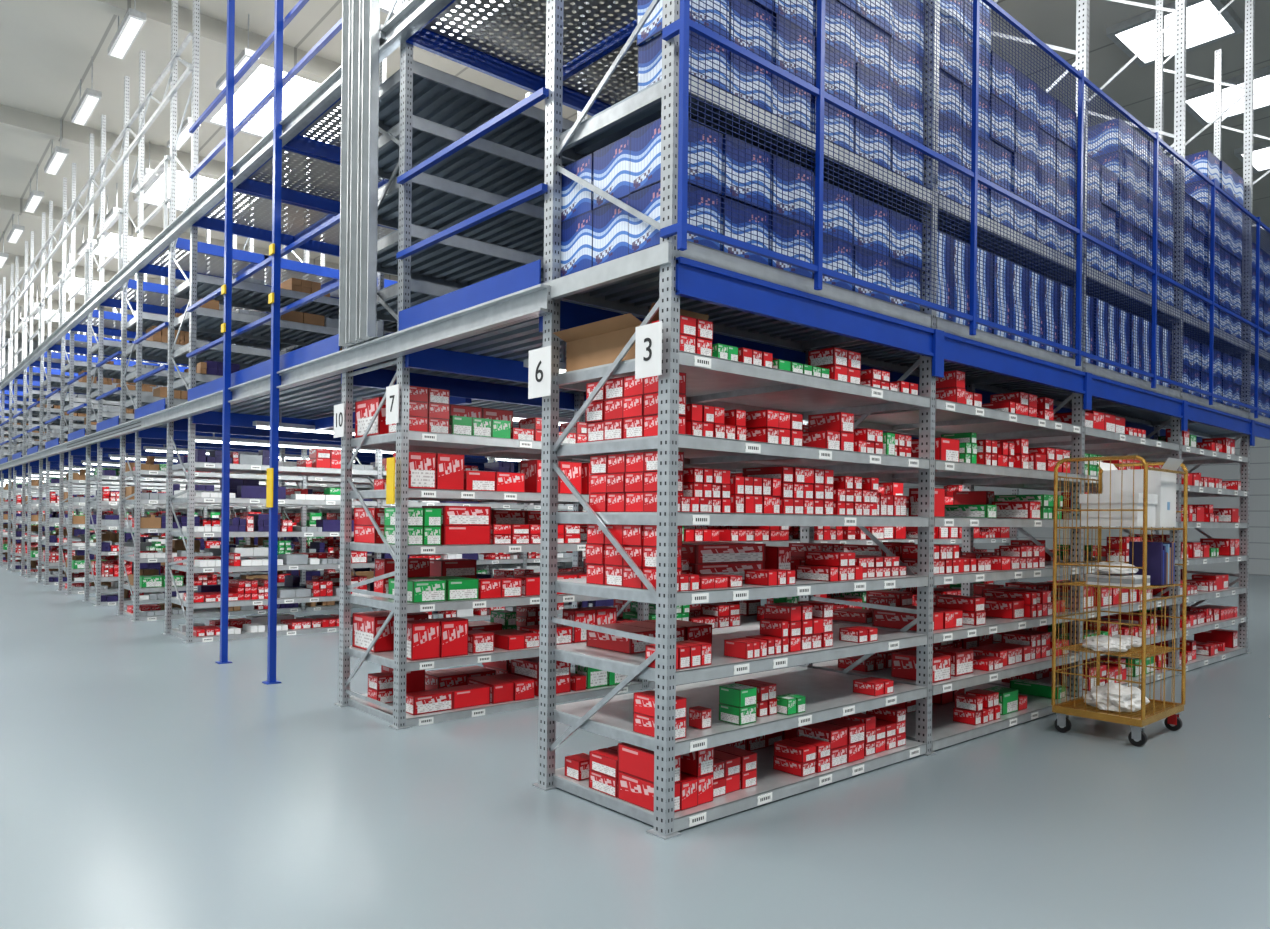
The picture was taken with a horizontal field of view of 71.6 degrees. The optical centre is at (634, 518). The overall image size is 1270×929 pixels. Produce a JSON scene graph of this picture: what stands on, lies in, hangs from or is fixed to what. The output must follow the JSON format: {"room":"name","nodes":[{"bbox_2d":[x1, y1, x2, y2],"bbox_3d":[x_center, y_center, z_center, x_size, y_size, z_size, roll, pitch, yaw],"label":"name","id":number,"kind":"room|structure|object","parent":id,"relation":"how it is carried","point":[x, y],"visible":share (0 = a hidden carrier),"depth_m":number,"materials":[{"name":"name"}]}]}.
{"room":"warehouse","nodes":[
{"label":"warehouse","id":0,"kind":"room"},
{"bbox_2d":[1,337,339,523],"bbox_3d":[-22.346,-3.446,45.848,39.000,9.500,0.200,1,0,-41],"label":"wall","id":1,"kind":"structure","parent":0,"point":[35,343],"depth_m":40.65,"materials":[{"name":"white paint"}]},
{"bbox_2d":[0,0,638,417],"bbox_3d":[-10.718,-3.658,23.993,9.790,0.160,41.980,1,0,-41],"label":"floor","id":2,"kind":"structure","parent":0,"point":[413,23],"depth_m":8.57,"materials":[{"name":"grey metal"}]},
{"bbox_2d":[0,284,1149,480],"bbox_3d":[-10.727,-1.303,23.974,9.790,0.270,42.030,1,0,-41],"label":"support beam","id":3,"kind":"structure","parent":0,"point":[477,353],"depth_m":8.18,"materials":[{"name":"grey metal"}]},
{"bbox_2d":[4,478,45,481],"bbox_3d":[-19.227,-1.350,29.851,3.600,0.244,0.120,1,0,-41],"label":"lamp","id":4,"kind":"object","parent":3,"relation":"attached to","point":[5,479],"visible":0.17,"depth_m":28.87,"materials":[{"name":"white"}]},
{"bbox_2d":[16,476,45,479],"bbox_3d":[-17.432,-1.330,27.808,3.600,0.244,0.120,1,0,-41],"label":"lamp","id":5,"kind":"object","parent":3,"relation":"attached to","point":[17,477],"visible":0.05,"depth_m":26.87,"materials":[{"name":"white"}]},
{"bbox_2d":[26,473,92,476],"bbox_3d":[-15.636,-1.310,25.765,3.600,0.244,0.120,1,0,-41],"label":"lamp","id":6,"kind":"object","parent":3,"relation":"attached to","point":[32,474],"visible":0.2,"depth_m":24.90,"materials":[{"name":"white"}]},
{"bbox_2d":[43,469,94,474],"bbox_3d":[-13.841,-1.290,23.722,3.600,0.244,0.120,1,0,-41],"label":"lamp","id":7,"kind":"object","parent":3,"relation":"attached to","point":[55,470],"visible":0.2,"depth_m":22.73,"materials":[{"name":"white"}]},
{"bbox_2d":[59,465,119,469],"bbox_3d":[-12.045,-1.271,21.679,3.600,0.244,0.120,1,0,-41],"label":"lamp","id":8,"kind":"object","parent":3,"relation":"attached to","point":[74,466],"visible":0.14,"depth_m":20.74,"materials":[{"name":"white"}]},
{"bbox_2d":[108,454,119,458],"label":"lamp","id":9,"kind":"object","parent":3,"relation":"attached to","point":[112,456],"depth_m":16.43,"materials":[{"name":"white plastic"}]},
{"bbox_2d":[81,460,174,465],"bbox_3d":[-10.250,-1.251,19.635,3.600,0.244,0.120,1,0,-41],"label":"lamp","id":10,"kind":"object","parent":3,"relation":"attached to","point":[107,463],"visible":0.23,"depth_m":18.71,"materials":[{"name":"white"}]},
{"bbox_2d":[126,453,134,459],"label":"lamp","id":11,"kind":"object","parent":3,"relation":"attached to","point":[130,457],"depth_m":16.61,"materials":[{"name":"white plastic"}]},
{"bbox_2d":[143,445,166,452],"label":"lamp","id":12,"kind":"object","parent":3,"relation":"attached to","point":[148,448],"depth_m":14.43,"materials":[{"name":"white plastic"}]},
{"bbox_2d":[155,456,165,460],"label":"lamp","id":13,"kind":"object","parent":3,"relation":"attached to","point":[156,457],"depth_m":16.93,"materials":[{"name":"white plastic"}]},
{"bbox_2d":[173,448,187,453],"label":"lamp","id":14,"kind":"object","parent":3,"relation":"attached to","point":[182,450],"depth_m":14.69,"materials":[{"name":"white plastic"}]},
{"bbox_2d":[195,433,221,442],"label":"lamp","id":15,"kind":"object","parent":3,"relation":"attached to","point":[213,439],"depth_m":12.44,"materials":[{"name":"white plastic"}]},
{"bbox_2d":[230,451,257,454],"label":"lamp","id":16,"kind":"object","parent":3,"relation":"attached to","point":[239,452],"depth_m":15.37,"materials":[{"name":"white"}]},
{"bbox_2d":[230,438,269,445],"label":"lamp","id":17,"kind":"object","parent":3,"relation":"attached to","point":[232,440],"depth_m":12.80,"materials":[{"name":"white plastic"}]},
{"bbox_2d":[253,421,269,428],"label":"lamp","id":18,"kind":"object","parent":3,"relation":"attached to","point":[260,424],"depth_m":10.35,"materials":[{"name":"white plastic"}]},
{"bbox_2d":[0,0,548,463],"bbox_3d":[-14.349,-3.718,20.816,0.040,4.460,41.960,1,0,-41],"label":"guard rail","id":19,"kind":"object","parent":3,"relation":"on","point":[528,275],"visible":0.9,"depth_m":8.99,"materials":[{"name":"blue metal"}]},
{"bbox_2d":[285,454,300,459],"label":"lamp","id":20,"kind":"object","parent":3,"relation":"attached to","point":[287,456],"depth_m":15.91,"materials":[{"name":"white plastic"}]},
{"bbox_2d":[279,410,333,433],"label":"lamp","id":21,"kind":"object","parent":3,"relation":"attached to","point":[286,426],"depth_m":10.65,"materials":[{"name":"white"}]},
{"bbox_2d":[279,441,340,449],"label":"lamp","id":22,"kind":"object","parent":3,"relation":"attached to","point":[281,443],"depth_m":13.36,"materials":[{"name":"white plastic"}]},
{"bbox_2d":[339,0,385,347],"bbox_3d":[-2.082,-3.563,6.728,0.110,4.420,0.560,1,0,-41],"label":"column","id":23,"kind":"structure","parent":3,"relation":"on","point":[362,36],"depth_m":6.65,"materials":[{"name":"metal"}]},
{"bbox_2d":[352,448,374,452],"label":"lamp","id":24,"kind":"object","parent":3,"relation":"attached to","point":[361,449],"depth_m":13.98,"materials":[{"name":"white plastic"}]},
{"bbox_2d":[357,397,370,400],"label":"lamp","id":25,"kind":"object","parent":3,"relation":"attached to","point":[359,398],"depth_m":8.13,"materials":[{"name":"white"}]},
{"bbox_2d":[382,450,395,453],"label":"lamp","id":26,"kind":"object","parent":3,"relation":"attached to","point":[384,451],"depth_m":14.26,"materials":[{"name":"white plastic"}]},
{"bbox_2d":[485,456,536,461],"bbox_3d":[-1.258,-1.152,16.675,3.600,0.244,0.120,1,0,-41],"label":"lamp","id":27,"kind":"object","parent":3,"relation":"attached to","point":[496,458],"visible":0.09,"depth_m":15.75,"materials":[{"name":"white"}]},
{"bbox_2d":[523,359,528,367],"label":"lamp","id":28,"kind":"object","parent":3,"relation":"attached to","point":[525,362],"depth_m":6.11,"materials":[{"name":"white"}]},
{"bbox_2d":[513,412,541,421],"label":"lamp","id":29,"kind":"object","parent":3,"relation":"attached to","point":[517,417],"depth_m":9.30,"materials":[{"name":"white"}]},
{"bbox_2d":[559,341,565,372],"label":"lamp","id":30,"kind":"object","parent":3,"relation":"attached to","point":[562,365],"depth_m":6.27,"materials":[{"name":"white"}]},
{"bbox_2d":[559,417,571,425],"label":"lamp","id":31,"kind":"object","parent":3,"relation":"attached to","point":[561,420],"depth_m":9.65,"materials":[{"name":"white"}]},
{"bbox_2d":[0,561,1269,928],"bbox_3d":[-4.181,1.604,25.116,39.000,0.200,55.000,1,0,-41],"label":"floor","id":32,"kind":"structure","parent":0,"point":[148,781],"depth_m":4.58,"materials":[{"name":"grey concrete"}]},
{"bbox_2d":[5,366,219,513],"bbox_3d":[-23.585,-2.807,38.714,9.780,8.205,1.125,1,0,-41],"label":"storage rack","id":33,"kind":"object","parent":32,"relation":"on","point":[34,366],"visible":0.02,"depth_m":37.76,"materials":[{"name":"metal"}]},
{"bbox_2d":[0,358,237,525],"bbox_3d":[-21.790,-2.787,36.671,9.780,8.205,1.125,1,0,-41],"label":"storage rack","id":34,"kind":"object","parent":32,"relation":"on","point":[115,358],"visible":0.02,"depth_m":34.76,"materials":[{"name":"metal"}]},
{"bbox_2d":[0,351,258,512],"bbox_3d":[-19.995,-2.768,34.628,9.780,8.205,1.125,1,0,-41],"label":"storage rack","id":35,"kind":"object","parent":32,"relation":"on","point":[51,351],"visible":0.02,"depth_m":33.34,"materials":[{"name":"metal"}]},
{"bbox_2d":[3,430,84,552],"bbox_3d":[-20.938,-1.056,33.817,7.150,4.628,1.001,1,0,-41],"label":"boxes","id":36,"kind":"object","parent":35,"relation":"in","point":[18,525],"visible":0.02,"depth_m":32.06,"materials":[{"name":"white cardboard"}]},
{"bbox_2d":[0,331,268,527],"bbox_3d":[-18.199,-2.748,32.585,9.780,8.205,1.125,1,0,-41],"label":"storage rack","id":37,"kind":"object","parent":32,"relation":"on","point":[5,450],"visible":0.02,"depth_m":30.31,"materials":[{"name":"metal"}]},
{"bbox_2d":[0,436,74,556],"bbox_3d":[-19.143,-1.037,31.771,7.138,4.628,0.996,1,0,-41],"label":"boxes","id":38,"kind":"object","parent":37,"relation":"in","point":[5,526],"visible":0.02,"depth_m":29.90,"materials":[{"name":"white cardboard"}]},
{"bbox_2d":[0,331,306,559],"bbox_3d":[-16.404,-2.728,30.541,9.780,8.205,1.125,1,0,-41],"label":"storage rack","id":39,"kind":"object","parent":32,"relation":"on","point":[6,433],"visible":0.02,"depth_m":28.38,"materials":[{"name":"metal"}]},
{"bbox_2d":[0,430,131,559],"bbox_3d":[-17.347,-1.017,29.731,7.150,4.628,1.001,1,0,-41],"label":"boxes","id":40,"kind":"object","parent":39,"relation":"in","point":[51,528],"visible":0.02,"depth_m":27.74,"materials":[{"name":"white cardboard"}]},
{"bbox_2d":[0,277,335,566],"bbox_3d":[-14.608,-2.708,28.498,9.780,8.205,1.125,1,0,-41],"label":"storage rack","id":41,"kind":"object","parent":32,"relation":"on","point":[3,412],"visible":0.06,"depth_m":24.94,"materials":[{"name":"metal"}]},
{"bbox_2d":[3,409,140,563],"bbox_3d":[-15.552,-0.997,27.685,7.138,4.628,0.996,1,0,-41],"label":"boxes","id":42,"kind":"object","parent":41,"relation":"in","point":[5,516],"visible":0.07,"depth_m":25.47,"materials":[{"name":"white cardboard"}]},
{"bbox_2d":[6,256,339,571],"bbox_3d":[-12.813,-2.689,26.455,9.780,8.205,1.125,1,0,-41],"label":"storage rack","id":43,"kind":"object","parent":32,"relation":"on","point":[13,447],"visible":0.09,"depth_m":23.47,"materials":[{"name":"metal"}]},
{"bbox_2d":[11,416,182,568],"bbox_3d":[-13.756,-0.977,25.644,7.150,4.628,1.001,1,0,-41],"label":"boxes","id":44,"kind":"object","parent":43,"relation":"in","point":[34,563],"visible":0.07,"depth_m":23.34,"materials":[{"name":"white cardboard"}]},
{"bbox_2d":[20,231,332,577],"bbox_3d":[-11.017,-2.669,24.412,9.780,8.205,1.125,1,0,-41],"label":"storage rack","id":45,"kind":"object","parent":32,"relation":"on","point":[32,394],"visible":0.08,"depth_m":21.40,"materials":[{"name":"metal"}]},
{"bbox_2d":[25,389,210,574],"bbox_3d":[-11.961,-0.958,23.599,7.138,4.628,0.996,1,0,-41],"label":"boxes","id":46,"kind":"object","parent":45,"relation":"in","point":[34,550],"visible":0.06,"depth_m":21.41,"materials":[{"name":"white cardboard"}]},
{"bbox_2d":[37,201,339,584],"bbox_3d":[-9.222,-2.649,22.369,9.780,8.205,1.125,1,0,-41],"label":"storage rack","id":47,"kind":"object","parent":32,"relation":"on","point":[50,381],"visible":0.14,"depth_m":19.38,"materials":[{"name":"metal"}]},
{"bbox_2d":[43,377,335,581],"bbox_3d":[-10.165,-0.938,21.558,7.150,4.628,1.001,1,0,-41],"label":"boxes","id":48,"kind":"object","parent":47,"relation":"in","point":[53,554],"visible":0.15,"depth_m":19.25,"materials":[{"name":"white cardboard"}]},
{"bbox_2d":[215,0,234,663],"bbox_3d":[-4.257,-2.097,9.211,0.145,7.200,0.130,1,0,-41],"label":"support post","id":49,"kind":"object","parent":32,"relation":"on","point":[227,394],"visible":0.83,"depth_m":9.18,"materials":[{"name":"metal"}]},
{"bbox_2d":[57,163,482,594],"bbox_3d":[-7.426,-2.629,20.326,9.780,8.205,1.125,1,0,-41],"label":"storage rack","id":50,"kind":"object","parent":32,"relation":"on","point":[74,366],"visible":0.09,"depth_m":17.27,"materials":[{"name":"metal"}]},
{"bbox_2d":[64,361,339,590],"bbox_3d":[-8.370,-0.918,19.512,7.138,4.628,0.996,1,0,-41],"label":"boxes","id":51,"kind":"object","parent":50,"relation":"in","point":[78,561],"visible":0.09,"depth_m":17.41,"materials":[{"name":"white cardboard"}]},
{"bbox_2d":[262,0,283,684],"bbox_3d":[-3.313,-2.087,8.137,0.145,7.200,0.130,1,0,-41],"label":"support post","id":52,"kind":"object","parent":32,"relation":"on","point":[275,379],"visible":0.87,"depth_m":8.11,"materials":[{"name":"metal"}]},
{"bbox_2d":[221,243,274,332],"bbox_3d":[-3.820,-2.237,8.642,0.019,0.590,1.530,1,0,-41],"label":"tag","id":53,"kind":"object","parent":52,"relation":"attached to","point":[272,246],"visible":1,"depth_m":8.12,"materials":[{"name":"plastic"}]},
{"bbox_2d":[266,468,273,506],"bbox_3d":[-3.361,-0.287,8.099,0.014,0.360,0.140,1,0,-41],"label":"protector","id":54,"kind":"object","parent":52,"relation":"attached to","point":[269,486],"visible":1,"depth_m":8.08,"materials":[{"name":"plastic"}]},
{"bbox_2d":[83,114,565,605],"bbox_3d":[-5.631,-2.610,18.283,9.780,8.205,1.125,1,0,-41],"label":"storage rack","id":55,"kind":"object","parent":32,"relation":"on","point":[103,347],"visible":0.09,"depth_m":15.41,"materials":[{"name":"metal"}]},
{"bbox_2d":[91,364,353,601],"bbox_3d":[-6.574,-0.898,17.472,7.150,4.628,1.001,1,0,-41],"label":"boxes","id":56,"kind":"object","parent":55,"relation":"in","point":[108,568],"visible":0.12,"depth_m":15.25,"materials":[{"name":"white cardboard"}]},
{"bbox_2d":[116,50,586,621],"bbox_3d":[-3.836,-2.590,16.240,9.780,8.205,1.125,1,0,-41],"label":"storage rack","id":57,"kind":"object","parent":32,"relation":"on","point":[142,321],"visible":0.17,"depth_m":13.37,"materials":[{"name":"metal"}]},
{"bbox_2d":[125,313,539,616],"bbox_3d":[-4.779,-0.879,15.426,7.138,4.628,0.996,1,0,-41],"label":"boxes","id":58,"kind":"object","parent":57,"relation":"in","point":[148,577],"visible":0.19,"depth_m":13.42,"materials":[{"name":"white cardboard"}]},
{"bbox_2d":[162,0,736,643],"bbox_3d":[-2.027,-2.570,14.181,9.780,8.205,1.125,1,0,-41],"label":"storage rack","id":59,"kind":"object","parent":32,"relation":"on","point":[245,295],"visible":0.14,"depth_m":11.32,"materials":[{"name":"metal"}]},
{"bbox_2d":[173,275,613,636],"bbox_3d":[-2.983,-0.859,13.357,7.099,4.628,1.004,1,0,-41],"label":"boxes","id":60,"kind":"object","parent":59,"relation":"in","point":[257,588],"visible":0.38,"depth_m":11.55,"materials":[{"name":"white cardboard"}]},
{"bbox_2d":[334,0,1018,729],"bbox_3d":[1.612,-2.130,10.035,9.780,7.405,1.125,1,0,-41],"label":"storage rack","id":61,"kind":"object","parent":32,"relation":"on","point":[424,109],"visible":0.12,"depth_m":7.07,"materials":[{"name":"metal"}]},
{"bbox_2d":[334,403,344,437],"bbox_3d":[-2.411,-0.802,7.184,0.020,0.270,0.200,1,0,-41],"label":"number sign","id":62,"kind":"object","parent":61,"relation":"attached to","point":[339,410],"visible":1,"depth_m":7.17,"materials":[{"name":"white plastic"}]},
{"bbox_2d":[386,457,394,503],"bbox_3d":[-1.789,-0.280,6.445,0.010,0.340,0.120,1,0,-41],"label":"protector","id":63,"kind":"object","parent":61,"relation":"attached to","point":[390,470],"visible":1,"depth_m":6.43,"materials":[{"name":"plastic"}]},
{"bbox_2d":[386,384,398,424],"bbox_3d":[-1.777,-0.840,6.463,0.020,0.280,0.200,1,0,-41],"label":"number sign","id":64,"kind":"object","parent":61,"relation":"attached to","point":[392,392],"visible":1,"depth_m":6.45,"materials":[{"name":"white plastic"}]},
{"bbox_2d":[352,386,1009,714],"bbox_3d":[1.561,0.276,10.018,9.548,2.458,1.006,1,0,-41],"label":"boxes","id":65,"kind":"object","parent":61,"relation":"in","point":[430,409],"visible":0.27,"depth_m":7.16},
{"bbox_2d":[532,0,1269,839],"bbox_3d":[4.401,-2.702,8.687,12.180,8.600,1.142,1,0,-41],"label":"storage rack","id":66,"kind":"object","parent":32,"relation":"on","point":[742,297],"visible":0.66,"depth_m":5.61,"materials":[{"name":"metal"}]},
{"bbox_2d":[528,346,551,398],"bbox_3d":[-0.541,-0.836,5.034,0.020,0.280,0.220,1,0,-41],"label":"number sign","id":67,"kind":"object","parent":66,"relation":"attached to","point":[540,359],"visible":1,"depth_m":5.02,"materials":[{"name":"white plastic"}]},
{"bbox_2d":[553,302,708,371],"bbox_3d":[-0.014,-0.986,4.903,0.570,0.308,0.730,1,0,-41],"label":"open cardboard box","id":68,"kind":"object","parent":66,"relation":"on","point":[598,343],"visible":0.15,"depth_m":4.79,"materials":[{"name":"brown cardboard"}]},
{"bbox_2d":[635,321,661,378],"bbox_3d":[0.070,-0.829,4.339,0.020,0.260,0.190,1,0,-41],"label":"number sign","id":69,"kind":"object","parent":66,"relation":"attached to","point":[648,338],"visible":1,"depth_m":4.33,"materials":[{"name":"white plastic"}]},
{"bbox_2d":[565,315,1240,811],"bbox_3d":[3.433,0.239,7.876,9.587,2.543,1.040,1,0,-41],"label":"boxes","id":70,"kind":"object","parent":66,"relation":"in","point":[626,407],"visible":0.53,"depth_m":5.32},
{"bbox_2d":[561,0,1269,417],"bbox_3d":[4.362,-2.741,8.679,11.953,2.808,0.985,1,0,-41],"label":"boxes","id":71,"kind":"object","parent":66,"relation":"in","point":[595,231],"visible":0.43,"depth_m":5.66},
{"bbox_2d":[660,0,1269,417],"bbox_3d":[4.740,-2.443,8.247,12.138,2.410,0.160,1,0,-41],"label":"fence","id":72,"kind":"object","parent":66,"relation":"attached to","point":[681,26],"visible":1,"depth_m":6.12,"materials":[{"name":"blue metal"}]},
{"bbox_2d":[1051,455,1187,745],"bbox_3d":[3.632,0.573,6.590,0.860,2.033,0.638,1,0,-41],"label":"trolley","id":73,"kind":"object","parent":32,"relation":"on","point":[1155,710],"visible":0.82,"depth_m":6.50,"materials":[{"name":"gold metal"}]},
{"bbox_2d":[1082,635,1130,651],"bbox_3d":[3.469,0.905,6.476,0.386,0.099,0.331,1,0,-41],"label":"plastic bag","id":74,"kind":"object","parent":73,"relation":"in","point":[1114,643],"visible":0.94,"depth_m":6.37,"materials":[{"name":"white plastic"}]},
{"bbox_2d":[1083,683,1149,711],"bbox_3d":[3.567,1.298,6.480,0.429,0.175,0.411,1,0,-41],"label":"plastic bag","id":75,"kind":"object","parent":73,"relation":"in","point":[1103,699],"visible":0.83,"depth_m":6.36,"materials":[{"name":"white plastic"}]},
{"bbox_2d":[1086,573,1149,586],"bbox_3d":[3.531,0.445,6.434,0.300,0.073,0.330,1,0,-41],"label":"paper stack","id":76,"kind":"object","parent":73,"relation":"on","point":[1103,578],"visible":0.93,"depth_m":6.34,"materials":[{"name":"white paper"}]},
{"bbox_2d":[1093,561,1137,573],"bbox_3d":[3.512,0.352,6.434,0.335,0.085,0.282,1,0,-41],"label":"plastic bag","id":77,"kind":"object","parent":76,"relation":"on","point":[1113,570],"visible":0.76,"depth_m":6.33,"materials":[{"name":"white plastic"}]},
{"bbox_2d":[1079,493,1157,526],"bbox_3d":[3.537,-0.064,6.441,0.370,0.235,0.400,1,0,-41],"label":"cardboard box","id":78,"kind":"object","parent":73,"relation":"on","point":[1105,517],"visible":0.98,"depth_m":6.32,"materials":[{"name":"cardboard"}]},
{"bbox_2d":[1112,635,1146,646],"bbox_3d":[3.745,0.922,6.718,0.264,0.070,0.300,1,0,23],"label":"plastic bag","id":79,"kind":"object","parent":73,"relation":"in","point":[1136,641],"visible":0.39,"depth_m":6.63,"materials":[{"name":"white plastic"}]},
{"bbox_2d":[1097,457,1183,526],"bbox_3d":[3.830,-0.195,6.684,0.332,0.505,0.500,1,0,-41],"label":"carton","id":80,"kind":"object","parent":73,"relation":"in","point":[1163,484],"visible":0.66,"depth_m":6.55,"materials":[{"name":"cardboard"}]},
{"bbox_2d":[1129,541,1174,584],"bbox_3d":[3.888,0.328,6.620,0.280,0.315,0.220,1,0,-41],"label":"folders","id":81,"kind":"object","parent":73,"relation":"in","point":[1160,555],"visible":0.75,"depth_m":6.51,"materials":[{"name":"blue paint"}]},
{"bbox_2d":[0,0,1269,344],"bbox_3d":[-4.076,-7.920,25.116,39.000,0.550,55.000,1,0,-41],"label":"ceiling","id":82,"kind":"structure","parent":0,"point":[47,47],"depth_m":15.84,"materials":[{"name":"concrete"}]},
{"bbox_2d":[33,309,107,323],"bbox_3d":[-22.488,-8.138,35.161,2.400,0.120,3.200,1,0,-41],"label":"window","id":83,"kind":"structure","parent":82,"relation":"attached to","point":[36,315],"depth_m":35.46,"materials":[{"name":"white glass"}]},
{"bbox_2d":[56,277,133,300],"bbox_3d":[-18.527,-8.094,30.654,2.400,0.120,3.200,1,0,-41],"label":"window","id":84,"kind":"structure","parent":82,"relation":"attached to","point":[78,282],"depth_m":30.58,"materials":[{"name":"white glass"}]},
{"bbox_2d":[0,0,259,326],"bbox_3d":[-15.557,-7.739,23.483,1.820,0.765,27.100,1,0,-41],"label":"ceiling lights","id":85,"kind":"object","parent":82,"relation":"attached to","point":[134,20],"depth_m":16.24},
{"bbox_2d":[93,232,189,265],"bbox_3d":[-14.566,-8.051,26.147,2.400,0.120,3.200,1,0,-41],"label":"window","id":86,"kind":"structure","parent":82,"relation":"attached to","point":[111,239],"depth_m":25.96,"materials":[{"name":"white glass"}]},
{"bbox_2d":[134,167,264,219],"bbox_3d":[-10.606,-8.007,21.640,2.400,0.120,3.200,1,0,-41],"label":"window","id":87,"kind":"structure","parent":82,"relation":"attached to","point":[154,192],"depth_m":21.44,"materials":[{"name":"white glass"}]},
{"bbox_2d":[204,63,340,144],"bbox_3d":[-6.645,-7.964,17.133,2.400,0.120,3.200,1,0,-41],"label":"window","id":88,"kind":"structure","parent":82,"relation":"attached to","point":[258,82],"depth_m":16.76,"materials":[{"name":"white glass"}]},
{"bbox_2d":[380,0,522,42],"bbox_3d":[-2.685,-7.920,12.626,2.400,0.120,3.200,1,0,-41],"label":"window","id":89,"kind":"structure","parent":82,"relation":"attached to","point":[385,5],"depth_m":13.69,"materials":[{"name":"white glass"}]},
{"bbox_2d":[1106,0,1243,66],"bbox_3d":[8.600,-7.796,14.024,1.500,0.120,1.500,1,0,-41],"label":"window","id":90,"kind":"structure","parent":82,"relation":"attached to","point":[1131,35],"depth_m":14.01,"materials":[{"name":"white glass"}]},
{"bbox_2d":[1186,66,1269,125],"bbox_3d":[11.079,-7.769,16.203,1.500,0.120,1.500,1,0,-41],"label":"window","id":91,"kind":"structure","parent":82,"relation":"attached to","point":[1199,101],"depth_m":16.25,"materials":[{"name":"white glass"}]},
{"bbox_2d":[1234,140,1269,173],"bbox_3d":[13.708,-7.740,18.513,1.500,0.120,1.500,1,0,-41],"label":"window","id":92,"kind":"structure","parent":82,"relation":"attached to","point":[1261,150],"depth_m":18.72,"materials":[{"name":"white glass"}]},
{"bbox_2d":[730,428,1269,575],"bbox_3d":[10.594,-3.084,38.055,0.200,9.500,55.000,1,0,-41],"label":"wall","id":93,"kind":"structure","parent":0,"point":[1259,482],"depth_m":28.30,"materials":[{"name":"white paint"}]}
]}

